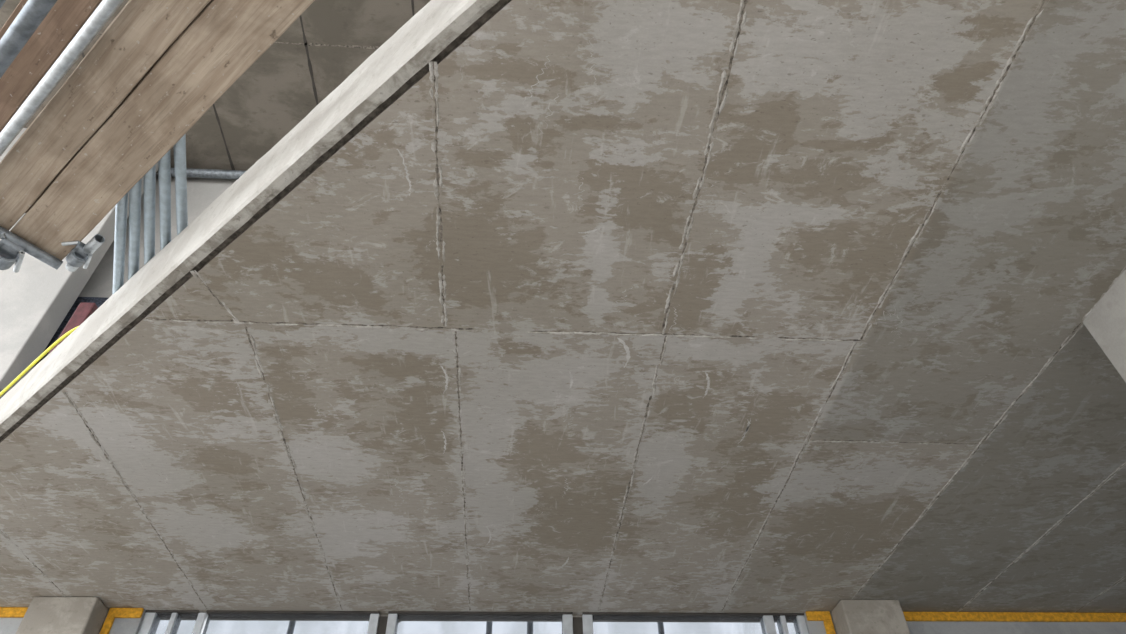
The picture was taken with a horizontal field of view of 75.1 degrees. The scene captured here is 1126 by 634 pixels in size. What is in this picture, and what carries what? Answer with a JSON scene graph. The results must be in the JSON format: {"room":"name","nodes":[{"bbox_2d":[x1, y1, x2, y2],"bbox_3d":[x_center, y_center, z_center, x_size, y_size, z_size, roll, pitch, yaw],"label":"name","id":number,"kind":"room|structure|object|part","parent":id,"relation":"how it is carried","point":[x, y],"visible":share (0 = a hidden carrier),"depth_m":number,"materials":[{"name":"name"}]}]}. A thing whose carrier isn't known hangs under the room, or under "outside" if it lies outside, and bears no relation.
{"room":"construction site","nodes":[
{"label":"construction site","id":0,"kind":"room"},
{"bbox_2d":[0,609,145,633],"bbox_3d":[-5.533,3.693,4.207,4.680,4.000,0.200,2,-44,-3],"label":"wall","id":1,"kind":"structure","parent":0,"point":[7,625],"depth_m":5.55,"materials":[{"name":"paint"}]},
{"bbox_2d":[0,607,27,617],"bbox_3d":[-4.789,2.229,5.538,1.640,0.073,0.030,2,-44,-3],"label":"foam","id":2,"kind":"object","parent":1,"relation":"attached to","point":[5,612],"visible":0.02,"depth_m":5.56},
{"bbox_2d":[100,617,114,633],"bbox_3d":[-3.410,3.701,4.226,0.060,3.925,0.030,2,-44,-3],"label":"foam","id":3,"kind":"object","parent":1,"relation":"attached to","point":[106,627],"visible":1,"depth_m":5.54,"materials":[{"name":"yellow plastic"}]},
{"bbox_2d":[107,608,143,617],"bbox_3d":[-3.357,2.271,5.625,0.250,0.073,0.030,2,-44,-3],"label":"foam","id":4,"kind":"object","parent":1,"relation":"attached to","point":[113,612],"visible":1,"depth_m":5.61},
{"bbox_2d":[0,128,157,398],"bbox_3d":[-5.091,-0.492,5.875,2.520,3.489,0.200,2,-44,-3],"label":"wall","id":5,"kind":"structure","parent":0,"point":[35,300],"depth_m":5.52,"materials":[{"name":"white paint"}]},
{"bbox_2d":[78,173,237,297],"bbox_3d":[-0.392,-0.025,6.494,15.000,3.497,0.200,2,-44,-3],"label":"wall","id":6,"kind":"structure","parent":0,"point":[201,192],"depth_m":6.91,"materials":[{"name":"white paint"}]},
{"bbox_2d":[0,0,430,172],"bbox_3d":[-0.139,-4.633,4.521,15.000,0.350,12.030,2,-44,-3],"label":"ceiling","id":7,"kind":"structure","parent":0,"point":[275,93],"depth_m":6.71,"materials":[{"name":"concrete"}]},
{"bbox_2d":[0,28,378,48],"bbox_3d":[-2.825,-2.431,6.454,9.000,0.001,0.030,2,-44,-3],"label":"joint","id":8,"kind":"object","parent":7,"relation":"attached to","point":[307,44],"visible":0.16,"depth_m":6.50,"materials":[{"name":"grey concrete"}]},
{"bbox_2d":[171,168,245,178],"bbox_3d":[-2.959,-1.414,7.354,2.100,0.090,0.090,2,-44,-3],"label":"pipe","id":9,"kind":"object","parent":7,"relation":"hanging from","point":[191,173],"visible":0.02,"depth_m":7.29,"materials":[{"name":"metal"}]},
{"bbox_2d":[213,104,234,169],"bbox_3d":[-3.190,-3.035,5.821,0.033,0.001,4.500,2,-44,-3],"label":"joint","id":10,"kind":"object","parent":7,"relation":"attached to","point":[215,111],"visible":0.42,"depth_m":7.16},
{"bbox_2d":[299,15,317,104],"bbox_3d":[-2.222,-3.007,5.879,0.033,0.001,4.500,2,-44,-3],"label":"joint","id":11,"kind":"object","parent":7,"relation":"attached to","point":[304,37],"visible":0.49,"depth_m":6.63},
{"bbox_2d":[411,0,414,15],"bbox_3d":[-1.254,-2.979,5.938,0.031,0.001,4.500,2,-44,-3],"label":"joint","id":12,"kind":"object","parent":7,"relation":"attached to","point":[412,1],"visible":0.08,"depth_m":6.27,"materials":[{"name":"grey concrete"}]},
{"bbox_2d":[0,0,511,442],"bbox_3d":[2.524,0.949,4.787,15.178,0.404,8.390,-30,-51,26],"label":"slab edge","id":13,"kind":"object","parent":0,"point":[434,32],"visible":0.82,"depth_m":2.99,"materials":[{"name":"concrete"}]},
{"bbox_2d":[0,326,78,396],"bbox_3d":[-3.811,0.730,4.668,3.307,0.028,0.124,-29,-50,25],"label":"cable","id":14,"kind":"object","parent":13,"relation":"on","point":[68,333],"visible":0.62,"depth_m":4.18,"materials":[{"name":"rubber"}]},
{"bbox_2d":[33,297,107,367],"bbox_3d":[-3.826,0.419,5.485,0.950,1.596,0.030,2,-44,-3],"label":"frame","id":15,"kind":"object","parent":13,"relation":"on","point":[99,301],"visible":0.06,"depth_m":5.90,"materials":[{"name":"black metal"}]},
{"bbox_2d":[49,302,97,352],"bbox_3d":[-3.145,0.227,4.676,0.100,0.717,0.200,2,-44,-3],"label":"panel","id":16,"kind":"object","parent":13,"relation":"on","point":[84,310],"visible":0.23,"depth_m":4.76,"materials":[{"name":"paint"}]},
{"bbox_2d":[112,134,187,294],"bbox_3d":[-2.052,-0.258,3.736,0.427,0.048,2.416,17,-47,-18],"label":"pipes","id":17,"kind":"object","parent":13,"relation":"on","point":[164,167],"visible":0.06,"depth_m":3.48,"materials":[{"name":"silver metal"}]},
{"bbox_2d":[0,0,1125,616],"bbox_3d":[9.421,-1.429,2.262,29.989,0.001,12.050,2,-44,-3],"label":"ceiling","id":18,"kind":"structure","parent":0,"point":[841,124],"depth_m":3.62,"materials":[{"name":"concrete"}]},
{"bbox_2d":[0,529,65,596],"bbox_3d":[-3.670,1.642,5.020,0.026,0.004,1.730,2,-44,-3],"label":"joint fin","id":19,"kind":"object","parent":18,"relation":"attached to","point":[0,529],"visible":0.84,"depth_m":5.04,"materials":[{"name":"grey concrete"}]},
{"bbox_2d":[0,530,66,596],"bbox_3d":[-3.677,1.641,5.021,0.018,0.001,1.730,2,-44,-3],"label":"joint crack","id":20,"kind":"object","parent":18,"relation":"attached to","point":[0,530],"visible":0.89,"depth_m":5.18,"materials":[{"name":"grey concrete"}]},
{"bbox_2d":[62,392,208,608],"bbox_3d":[-2.654,1.329,4.730,0.022,0.004,2.710,2,-44,-4],"label":"joint fin","id":21,"kind":"object","parent":18,"relation":"attached to","point":[72,401],"visible":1,"depth_m":4.26,"materials":[{"name":"grey concrete"}]},
{"bbox_2d":[65,393,206,608],"bbox_3d":[-2.663,1.328,4.730,0.025,0.001,2.710,2,-44,-4],"label":"joint crack","id":22,"kind":"object","parent":18,"relation":"attached to","point":[105,455],"visible":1,"depth_m":4.57,"materials":[{"name":"grey concrete"}]},
{"bbox_2d":[145,610,199,613],"bbox_3d":[-3.040,2.328,5.737,0.400,0.013,0.130,2,-44,-3],"label":"top track","id":23,"kind":"object","parent":18,"relation":"attached to","point":[146,611],"visible":0.56,"depth_m":5.70,"materials":[{"name":"grey metal"}]},
{"bbox_2d":[196,274,232,316],"bbox_3d":[-1.566,-0.089,3.305,0.016,0.001,0.338,-11,-45,10],"label":"joint crack","id":24,"kind":"object","parent":18,"relation":"attached to","point":[220,303],"visible":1,"depth_m":3.30,"materials":[{"name":"grey concrete"}]},
{"bbox_2d":[190,270,239,321],"bbox_3d":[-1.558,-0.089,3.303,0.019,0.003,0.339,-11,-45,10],"label":"joint fin","id":25,"kind":"object","parent":18,"relation":"attached to","point":[198,274],"visible":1,"depth_m":3.33,"materials":[{"name":"grey concrete"}]},
{"bbox_2d":[244,328,340,605],"bbox_3d":[-1.606,1.171,4.599,0.026,0.004,3.250,2,-44,-4],"label":"joint fin","id":26,"kind":"object","parent":18,"relation":"attached to","point":[252,338],"visible":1,"depth_m":4.02,"materials":[{"name":"grey concrete"}]},
{"bbox_2d":[206,610,380,615],"bbox_3d":[-2.117,2.354,5.793,1.330,0.013,0.130,2,-44,-3],"label":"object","id":27,"kind":"object","parent":18,"relation":"attached to","point":[207,611],"visible":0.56,"depth_m":5.75,"materials":[{"name":"grey metal"}]},
{"bbox_2d":[245,325,342,609],"bbox_3d":[-1.615,1.170,4.599,0.025,0.001,3.250,2,-44,-4],"label":"joint crack","id":28,"kind":"object","parent":18,"relation":"attached to","point":[247,333],"visible":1,"depth_m":4.21,"materials":[{"name":"grey concrete"}]},
{"bbox_2d":[146,318,450,330],"bbox_3d":[-1.232,0.039,3.444,1.400,0.005,0.028,2,-44,-4],"label":"joint","id":29,"kind":"object","parent":18,"relation":"attached to","point":[152,320],"visible":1,"depth_m":3.44,"materials":[{"name":"grey concrete"}]},
{"bbox_2d":[428,61,443,322],"bbox_3d":[-0.515,-0.417,2.997,0.025,0.005,1.330,3,-44,-4],"label":"joint fin","id":30,"kind":"object","parent":18,"relation":"attached to","point":[433,142],"visible":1,"depth_m":2.93,"materials":[{"name":"grey concrete"}]},
{"bbox_2d":[433,61,444,325],"bbox_3d":[-0.504,-0.418,2.999,0.021,0.001,1.330,3,-44,-4],"label":"joint crack","id":31,"kind":"object","parent":18,"relation":"attached to","point":[436,128],"visible":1,"depth_m":2.90,"materials":[{"name":"grey concrete"}]},
{"bbox_2d":[434,62,447,326],"bbox_3d":[-0.496,-0.416,2.999,0.022,0.004,1.330,3,-44,-4],"label":"joint fin","id":32,"kind":"object","parent":18,"relation":"attached to","point":[436,73],"visible":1,"depth_m":2.84,"materials":[{"name":"grey concrete"}]},
{"bbox_2d":[452,331,470,608],"bbox_3d":[-0.634,1.200,4.657,0.028,0.005,3.250,2,-44,-4],"label":"joint fin","id":33,"kind":"object","parent":18,"relation":"attached to","point":[453,332],"visible":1,"depth_m":4.38,"materials":[{"name":"grey concrete"}]},
{"bbox_2d":[455,331,470,609],"bbox_3d":[-0.626,1.199,4.659,0.021,0.001,3.250,2,-44,-4],"label":"joint crack","id":34,"kind":"object","parent":18,"relation":"attached to","point":[457,361],"visible":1,"depth_m":4.03,"materials":[{"name":"grey concrete"}]},
{"bbox_2d":[388,611,572,614],"bbox_3d":[-0.655,2.397,5.881,1.460,0.013,0.130,2,-44,-3],"label":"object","id":35,"kind":"object","parent":18,"relation":"attached to","point":[389,612],"visible":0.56,"depth_m":5.83,"materials":[{"name":"grey metal"}]},
{"bbox_2d":[98,37,942,581],"bbox_3d":[-0.174,0.509,3.963,4.533,0.001,4.194,2,-44,-3],"label":"smear","id":36,"kind":"object","parent":18,"relation":"attached to","point":[626,347],"visible":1,"depth_m":3.70,"materials":[{"name":"grey concrete"}]},
{"bbox_2d":[451,328,662,336],"bbox_3d":[-0.024,0.077,3.520,1.020,0.005,0.029,2,-44,-3],"label":"joint","id":37,"kind":"object","parent":18,"relation":"attached to","point":[472,330],"visible":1,"depth_m":3.53,"materials":[{"name":"grey concrete"}]},
{"bbox_2d":[598,336,667,610],"bbox_3d":[0.402,1.226,4.717,0.028,0.004,3.260,2,-44,-4],"label":"joint fin","id":38,"kind":"object","parent":18,"relation":"attached to","point":[665,343],"visible":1,"depth_m":4.34,"materials":[{"name":"grey concrete"}]},
{"bbox_2d":[601,336,665,600],"bbox_3d":[0.392,1.225,4.717,0.024,0.001,3.260,2,-44,-4],"label":"joint crack","id":39,"kind":"object","parent":18,"relation":"attached to","point":[650,397],"visible":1,"depth_m":4.23,"materials":[{"name":"grey concrete"}]},
{"bbox_2d":[582,612,772,615],"bbox_3d":[0.931,2.443,5.977,1.560,0.013,0.130,2,-44,-3],"label":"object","id":40,"kind":"object","parent":18,"relation":"attached to","point":[584,613],"visible":0.56,"depth_m":5.93,"materials":[{"name":"grey metal"}]},
{"bbox_2d":[662,0,746,333],"bbox_3d":[0.555,-0.703,2.735,0.027,0.005,2.260,2,-44,-4],"label":"joint fin","id":41,"kind":"object","parent":18,"relation":"attached to","point":[735,32],"visible":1,"depth_m":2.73,"materials":[{"name":"grey concrete"}]},
{"bbox_2d":[661,0,747,333],"bbox_3d":[0.564,-0.704,2.737,0.020,0.001,2.260,2,-44,-4],"label":"joint crack","id":42,"kind":"object","parent":18,"relation":"attached to","point":[745,1],"visible":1,"depth_m":2.70,"materials":[{"name":"grey concrete"}]},
{"bbox_2d":[663,333,863,342],"bbox_3d":[0.983,0.107,3.582,1.000,0.004,0.026,2,-44,-3],"label":"joint","id":43,"kind":"object","parent":18,"relation":"attached to","point":[701,336],"visible":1,"depth_m":3.59,"materials":[{"name":"grey concrete"}]},
{"bbox_2d":[720,342,855,611],"bbox_3d":[1.361,1.258,4.778,0.030,0.005,3.250,1,-44,-3],"label":"joint fin","id":44,"kind":"object","parent":18,"relation":"attached to","point":[854,343],"visible":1,"depth_m":4.29,"materials":[{"name":"grey concrete"}]},
{"bbox_2d":[773,613,803,616],"bbox_3d":[1.839,2.469,6.032,0.260,0.013,0.130,2,-44,-3],"label":"top track","id":45,"kind":"object","parent":18,"relation":"attached to","point":[774,614],"visible":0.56,"depth_m":5.99,"materials":[{"name":"grey metal"}]},
{"bbox_2d":[722,342,856,609],"bbox_3d":[1.367,1.256,4.779,0.024,0.001,3.250,1,-44,-3],"label":"joint crack","id":46,"kind":"object","parent":18,"relation":"attached to","point":[856,342],"visible":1,"depth_m":4.52,"materials":[{"name":"grey concrete"}]},
{"bbox_2d":[808,439,977,444],"bbox_3d":[1.922,0.733,4.255,1.010,0.005,0.030,2,-44,-3],"label":"joint","id":47,"kind":"object","parent":18,"relation":"attached to","point":[815,440],"visible":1,"depth_m":4.24,"materials":[{"name":"grey concrete"}]},
{"bbox_2d":[860,0,1044,339],"bbox_3d":[1.553,-0.711,2.760,0.021,0.001,2.360,2,-44,-4],"label":"joint crack","id":48,"kind":"object","parent":18,"relation":"attached to","point":[1043,1],"visible":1,"depth_m":2.77,"materials":[{"name":"grey concrete"}]},
{"bbox_2d":[858,1,1048,339],"bbox_3d":[1.546,-0.709,2.759,0.027,0.005,2.360,2,-44,-4],"label":"joint fin","id":49,"kind":"object","parent":18,"relation":"attached to","point":[1020,40],"visible":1,"depth_m":2.80,"materials":[{"name":"grey concrete"}]},
{"bbox_2d":[859,320,1082,590],"bbox_3d":[2.471,0.458,3.991,0.024,0.001,5.630,2,-44,-4],"label":"joint crack","id":50,"kind":"object","parent":18,"relation":"attached to","point":[1074,330],"visible":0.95,"depth_m":4.25,"materials":[{"name":"grey concrete"}]},
{"bbox_2d":[850,266,1125,599],"bbox_3d":[2.465,0.459,3.989,0.032,0.005,5.630,2,-44,-4],"label":"joint fin","id":51,"kind":"object","parent":18,"relation":"attached to","point":[1122,271],"visible":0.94,"depth_m":4.15,"materials":[{"name":"grey concrete"}]},
{"bbox_2d":[957,462,1125,611],"bbox_3d":[3.381,1.254,4.835,0.029,0.005,3.430,2,-44,-4],"label":"joint fin","id":52,"kind":"object","parent":18,"relation":"attached to","point":[1124,462],"visible":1,"depth_m":5.03,"materials":[{"name":"grey concrete"}]},
{"bbox_2d":[963,464,1124,607],"bbox_3d":[3.390,1.252,4.837,0.023,0.001,3.430,2,-44,-4],"label":"joint crack","id":53,"kind":"object","parent":18,"relation":"attached to","point":[1124,464],"visible":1,"depth_m":5.10,"materials":[{"name":"grey concrete"}]},
{"bbox_2d":[1075,575,1125,611],"bbox_3d":[4.361,1.491,5.110,0.030,0.005,2.830,2,-44,-4],"label":"joint fin","id":54,"kind":"object","parent":18,"relation":"attached to","point":[1125,575],"visible":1,"depth_m":5.78,"materials":[{"name":"grey concrete"}]},
{"bbox_2d":[804,612,1125,633],"bbox_3d":[4.554,3.986,4.816,5.100,4.000,0.200,2,-44,-3],"label":"wall","id":55,"kind":"structure","parent":0,"point":[813,627],"depth_m":6.00,"materials":[{"name":"paint"}]},
{"bbox_2d":[805,611,831,620],"bbox_3d":[2.075,2.428,5.953,0.200,0.073,0.030,2,-44,-3],"label":"foam","id":56,"kind":"object","parent":55,"relation":"attached to","point":[811,615],"visible":1,"depth_m":5.94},
{"bbox_2d":[823,620,835,633],"bbox_3d":[2.183,3.864,4.564,0.070,3.925,0.030,2,-44,-3],"label":"foam","id":57,"kind":"object","parent":55,"relation":"attached to","point":[829,627],"visible":1,"depth_m":5.88,"materials":[{"name":"yellow plastic"}]},
{"bbox_2d":[903,612,1125,621],"bbox_3d":[4.520,2.499,6.100,3.700,0.073,0.030,2,-44,-3],"label":"foam","id":58,"kind":"object","parent":55,"relation":"attached to","point":[909,616],"visible":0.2,"depth_m":6.04,"materials":[{"name":"yellow plastic"}]},
{"bbox_2d":[1083,269,1125,381],"bbox_3d":[2.793,0.071,0.731,0.235,3.999,3.990,2,-44,-3],"label":"wall","id":59,"kind":"structure","parent":0,"point":[1106,322],"depth_m":3.35,"materials":[{"name":"concrete"}]},
{"bbox_3d":[0.134,1.197,-1.133,15.200,0.100,12.030,2,-44,-3],"label":"floor","id":60,"kind":"structure","parent":0,"visible":0},
{"bbox_2d":[16,597,107,633],"bbox_3d":[-3.678,3.597,4.164,0.470,3.999,0.230,2,-44,-3],"label":"concrete column","id":61,"kind":"structure","parent":60,"relation":"on","point":[44,615],"depth_m":5.39,"materials":[{"name":"grey concrete"}]},
{"bbox_2d":[138,613,156,633],"bbox_3d":[-3.157,3.760,4.338,0.080,3.986,0.120,2,-44,-3],"label":"mullion","id":62,"kind":"object","parent":60,"relation":"on","point":[146,626],"visible":0.75,"depth_m":5.62,"materials":[{"name":"metal"}]},
{"bbox_2d":[0,0,313,272],"bbox_3d":[-1.771,-0.541,1.973,5.999,6.800,1.422,-30,-51,26],"label":"platform","id":63,"kind":"object","parent":60,"relation":"on","point":[158,66],"visible":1,"depth_m":2.92,"materials":[{"name":"brown wood"}]},
{"bbox_2d":[165,613,177,633],"bbox_3d":[-2.978,3.765,4.349,0.040,3.986,0.120,2,-44,-3],"label":"mullion","id":64,"kind":"object","parent":60,"relation":"on","point":[173,618],"visible":0.61,"depth_m":5.64,"materials":[{"name":"metal"}]},
{"bbox_2d":[192,613,207,633],"bbox_3d":[-2.768,3.772,4.362,0.060,3.986,0.120,2,-44,-3],"label":"mullion","id":65,"kind":"object","parent":60,"relation":"on","point":[201,620],"visible":0.8,"depth_m":5.65,"materials":[{"name":"metal"}]},
{"bbox_2d":[367,614,397,633],"bbox_3d":[-1.376,3.812,4.446,0.210,3.986,0.120,2,-44,-3],"label":"window infill","id":66,"kind":"structure","parent":60,"relation":"on","point":[382,624],"depth_m":5.74,"materials":[{"name":"grey metal"}]},
{"bbox_3d":[-1.446,3.810,4.442,0.070,3.986,0.120,2,-44,-3],"label":"mullion","id":67,"kind":"part","parent":66,"relation":"part of","materials":[{"name":"grey metal"}]},
{"bbox_3d":[-1.307,3.814,4.450,0.070,3.986,0.120,2,-44,-3],"label":"mullion","id":68,"kind":"part","parent":66,"relation":"part of","materials":[{"name":"grey metal"}]},
{"bbox_2d":[562,614,592,633],"bbox_3d":[0.155,3.856,4.538,0.240,3.986,0.120,2,-44,-3],"label":"window infill","id":69,"kind":"structure","parent":60,"relation":"on","point":[577,621],"depth_m":5.83,"materials":[{"name":"grey metal"}]},
{"bbox_3d":[0.075,3.854,4.534,0.080,3.986,0.120,2,-44,-3],"label":"mullion","id":70,"kind":"part","parent":69,"relation":"part of","materials":[{"name":"grey metal"}]},
{"bbox_3d":[0.235,3.859,4.543,0.080,3.986,0.120,2,-44,-3],"label":"mullion","id":71,"kind":"part","parent":69,"relation":"part of","materials":[{"name":"grey metal"}]},
{"bbox_2d":[763,615,776,633],"bbox_3d":[1.712,3.901,4.632,0.080,3.986,0.120,2,-44,-3],"label":"mullion","id":72,"kind":"object","parent":60,"relation":"on","point":[769,624],"visible":0.8,"depth_m":5.92,"materials":[{"name":"metal"}]},
{"bbox_2d":[780,615,788,633],"bbox_3d":[1.831,3.905,4.640,0.040,3.986,0.120,2,-44,-3],"label":"mullion","id":73,"kind":"object","parent":60,"relation":"on","point":[782,617],"visible":0.76,"depth_m":5.93,"materials":[{"name":"metal"}]},
{"bbox_2d":[796,615,807,633],"bbox_3d":[1.981,3.909,4.649,0.060,3.986,0.120,2,-44,-3],"label":"mullion","id":74,"kind":"object","parent":60,"relation":"on","point":[800,618],"visible":0.76,"depth_m":5.94,"materials":[{"name":"metal"}]},
{"bbox_2d":[831,600,909,633],"bbox_3d":[2.474,3.765,4.525,0.480,3.999,0.260,2,-44,-3],"label":"concrete column","id":75,"kind":"structure","parent":60,"relation":"on","point":[848,616],"depth_m":5.74,"materials":[{"name":"grey concrete"}]},
{"bbox_3d":[-2.956,5.165,2.987,0.400,0.080,0.120,2,-44,-3],"label":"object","id":76,"kind":"object","parent":60,"relation":"on","visible":0},
{"bbox_2d":[150,614,197,633],"bbox_3d":[-2.997,3.716,4.354,0.380,3.905,0.010,2,-44,-3],"label":"glass","id":77,"kind":"object","parent":76,"relation":"on","point":[185,623],"visible":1,"depth_m":5.66,"materials":[{"name":"grey"}]},
{"bbox_3d":[-2.033,5.192,3.043,1.330,0.080,0.120,2,-44,-3],"label":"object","id":78,"kind":"object","parent":60,"relation":"on","visible":0},
{"bbox_2d":[202,614,369,633],"bbox_3d":[-2.074,3.742,4.410,1.310,3.905,0.010,2,-44,-3],"label":"glass","id":79,"kind":"object","parent":78,"relation":"on","point":[215,623],"visible":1,"depth_m":5.71,"materials":[{"name":"grey"}]},
{"bbox_3d":[-0.572,5.235,3.131,1.460,0.080,0.120,2,-44,-3],"label":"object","id":80,"kind":"object","parent":60,"relation":"on","visible":0},
{"bbox_2d":[395,615,562,633],"bbox_3d":[-0.612,3.785,4.498,1.440,3.905,0.010,2,-44,-3],"label":"glass","id":81,"kind":"object","parent":80,"relation":"on","point":[406,624],"visible":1,"depth_m":5.80,"materials":[{"name":"grey"}]},
{"bbox_3d":[1.015,5.281,3.227,1.560,0.080,0.120,2,-44,-3],"label":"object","id":82,"kind":"object","parent":60,"relation":"on","visible":0},
{"bbox_2d":[592,616,765,633],"bbox_3d":[0.974,3.831,4.594,1.540,3.905,0.010,2,-44,-3],"label":"glass","id":83,"kind":"object","parent":82,"relation":"on","point":[601,624],"visible":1,"depth_m":5.90,"materials":[{"name":"grey"}]},
{"bbox_3d":[1.923,5.307,3.282,0.260,0.080,0.120,2,-44,-3],"label":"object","id":84,"kind":"object","parent":60,"relation":"on","visible":0},
{"bbox_2d":[773,616,799,633],"bbox_3d":[1.882,3.857,4.649,0.240,3.905,0.010,2,-44,-3],"label":"glass","id":85,"kind":"object","parent":84,"relation":"on","point":[792,624],"visible":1,"depth_m":5.95,"materials":[{"name":"grey"}]}
]}

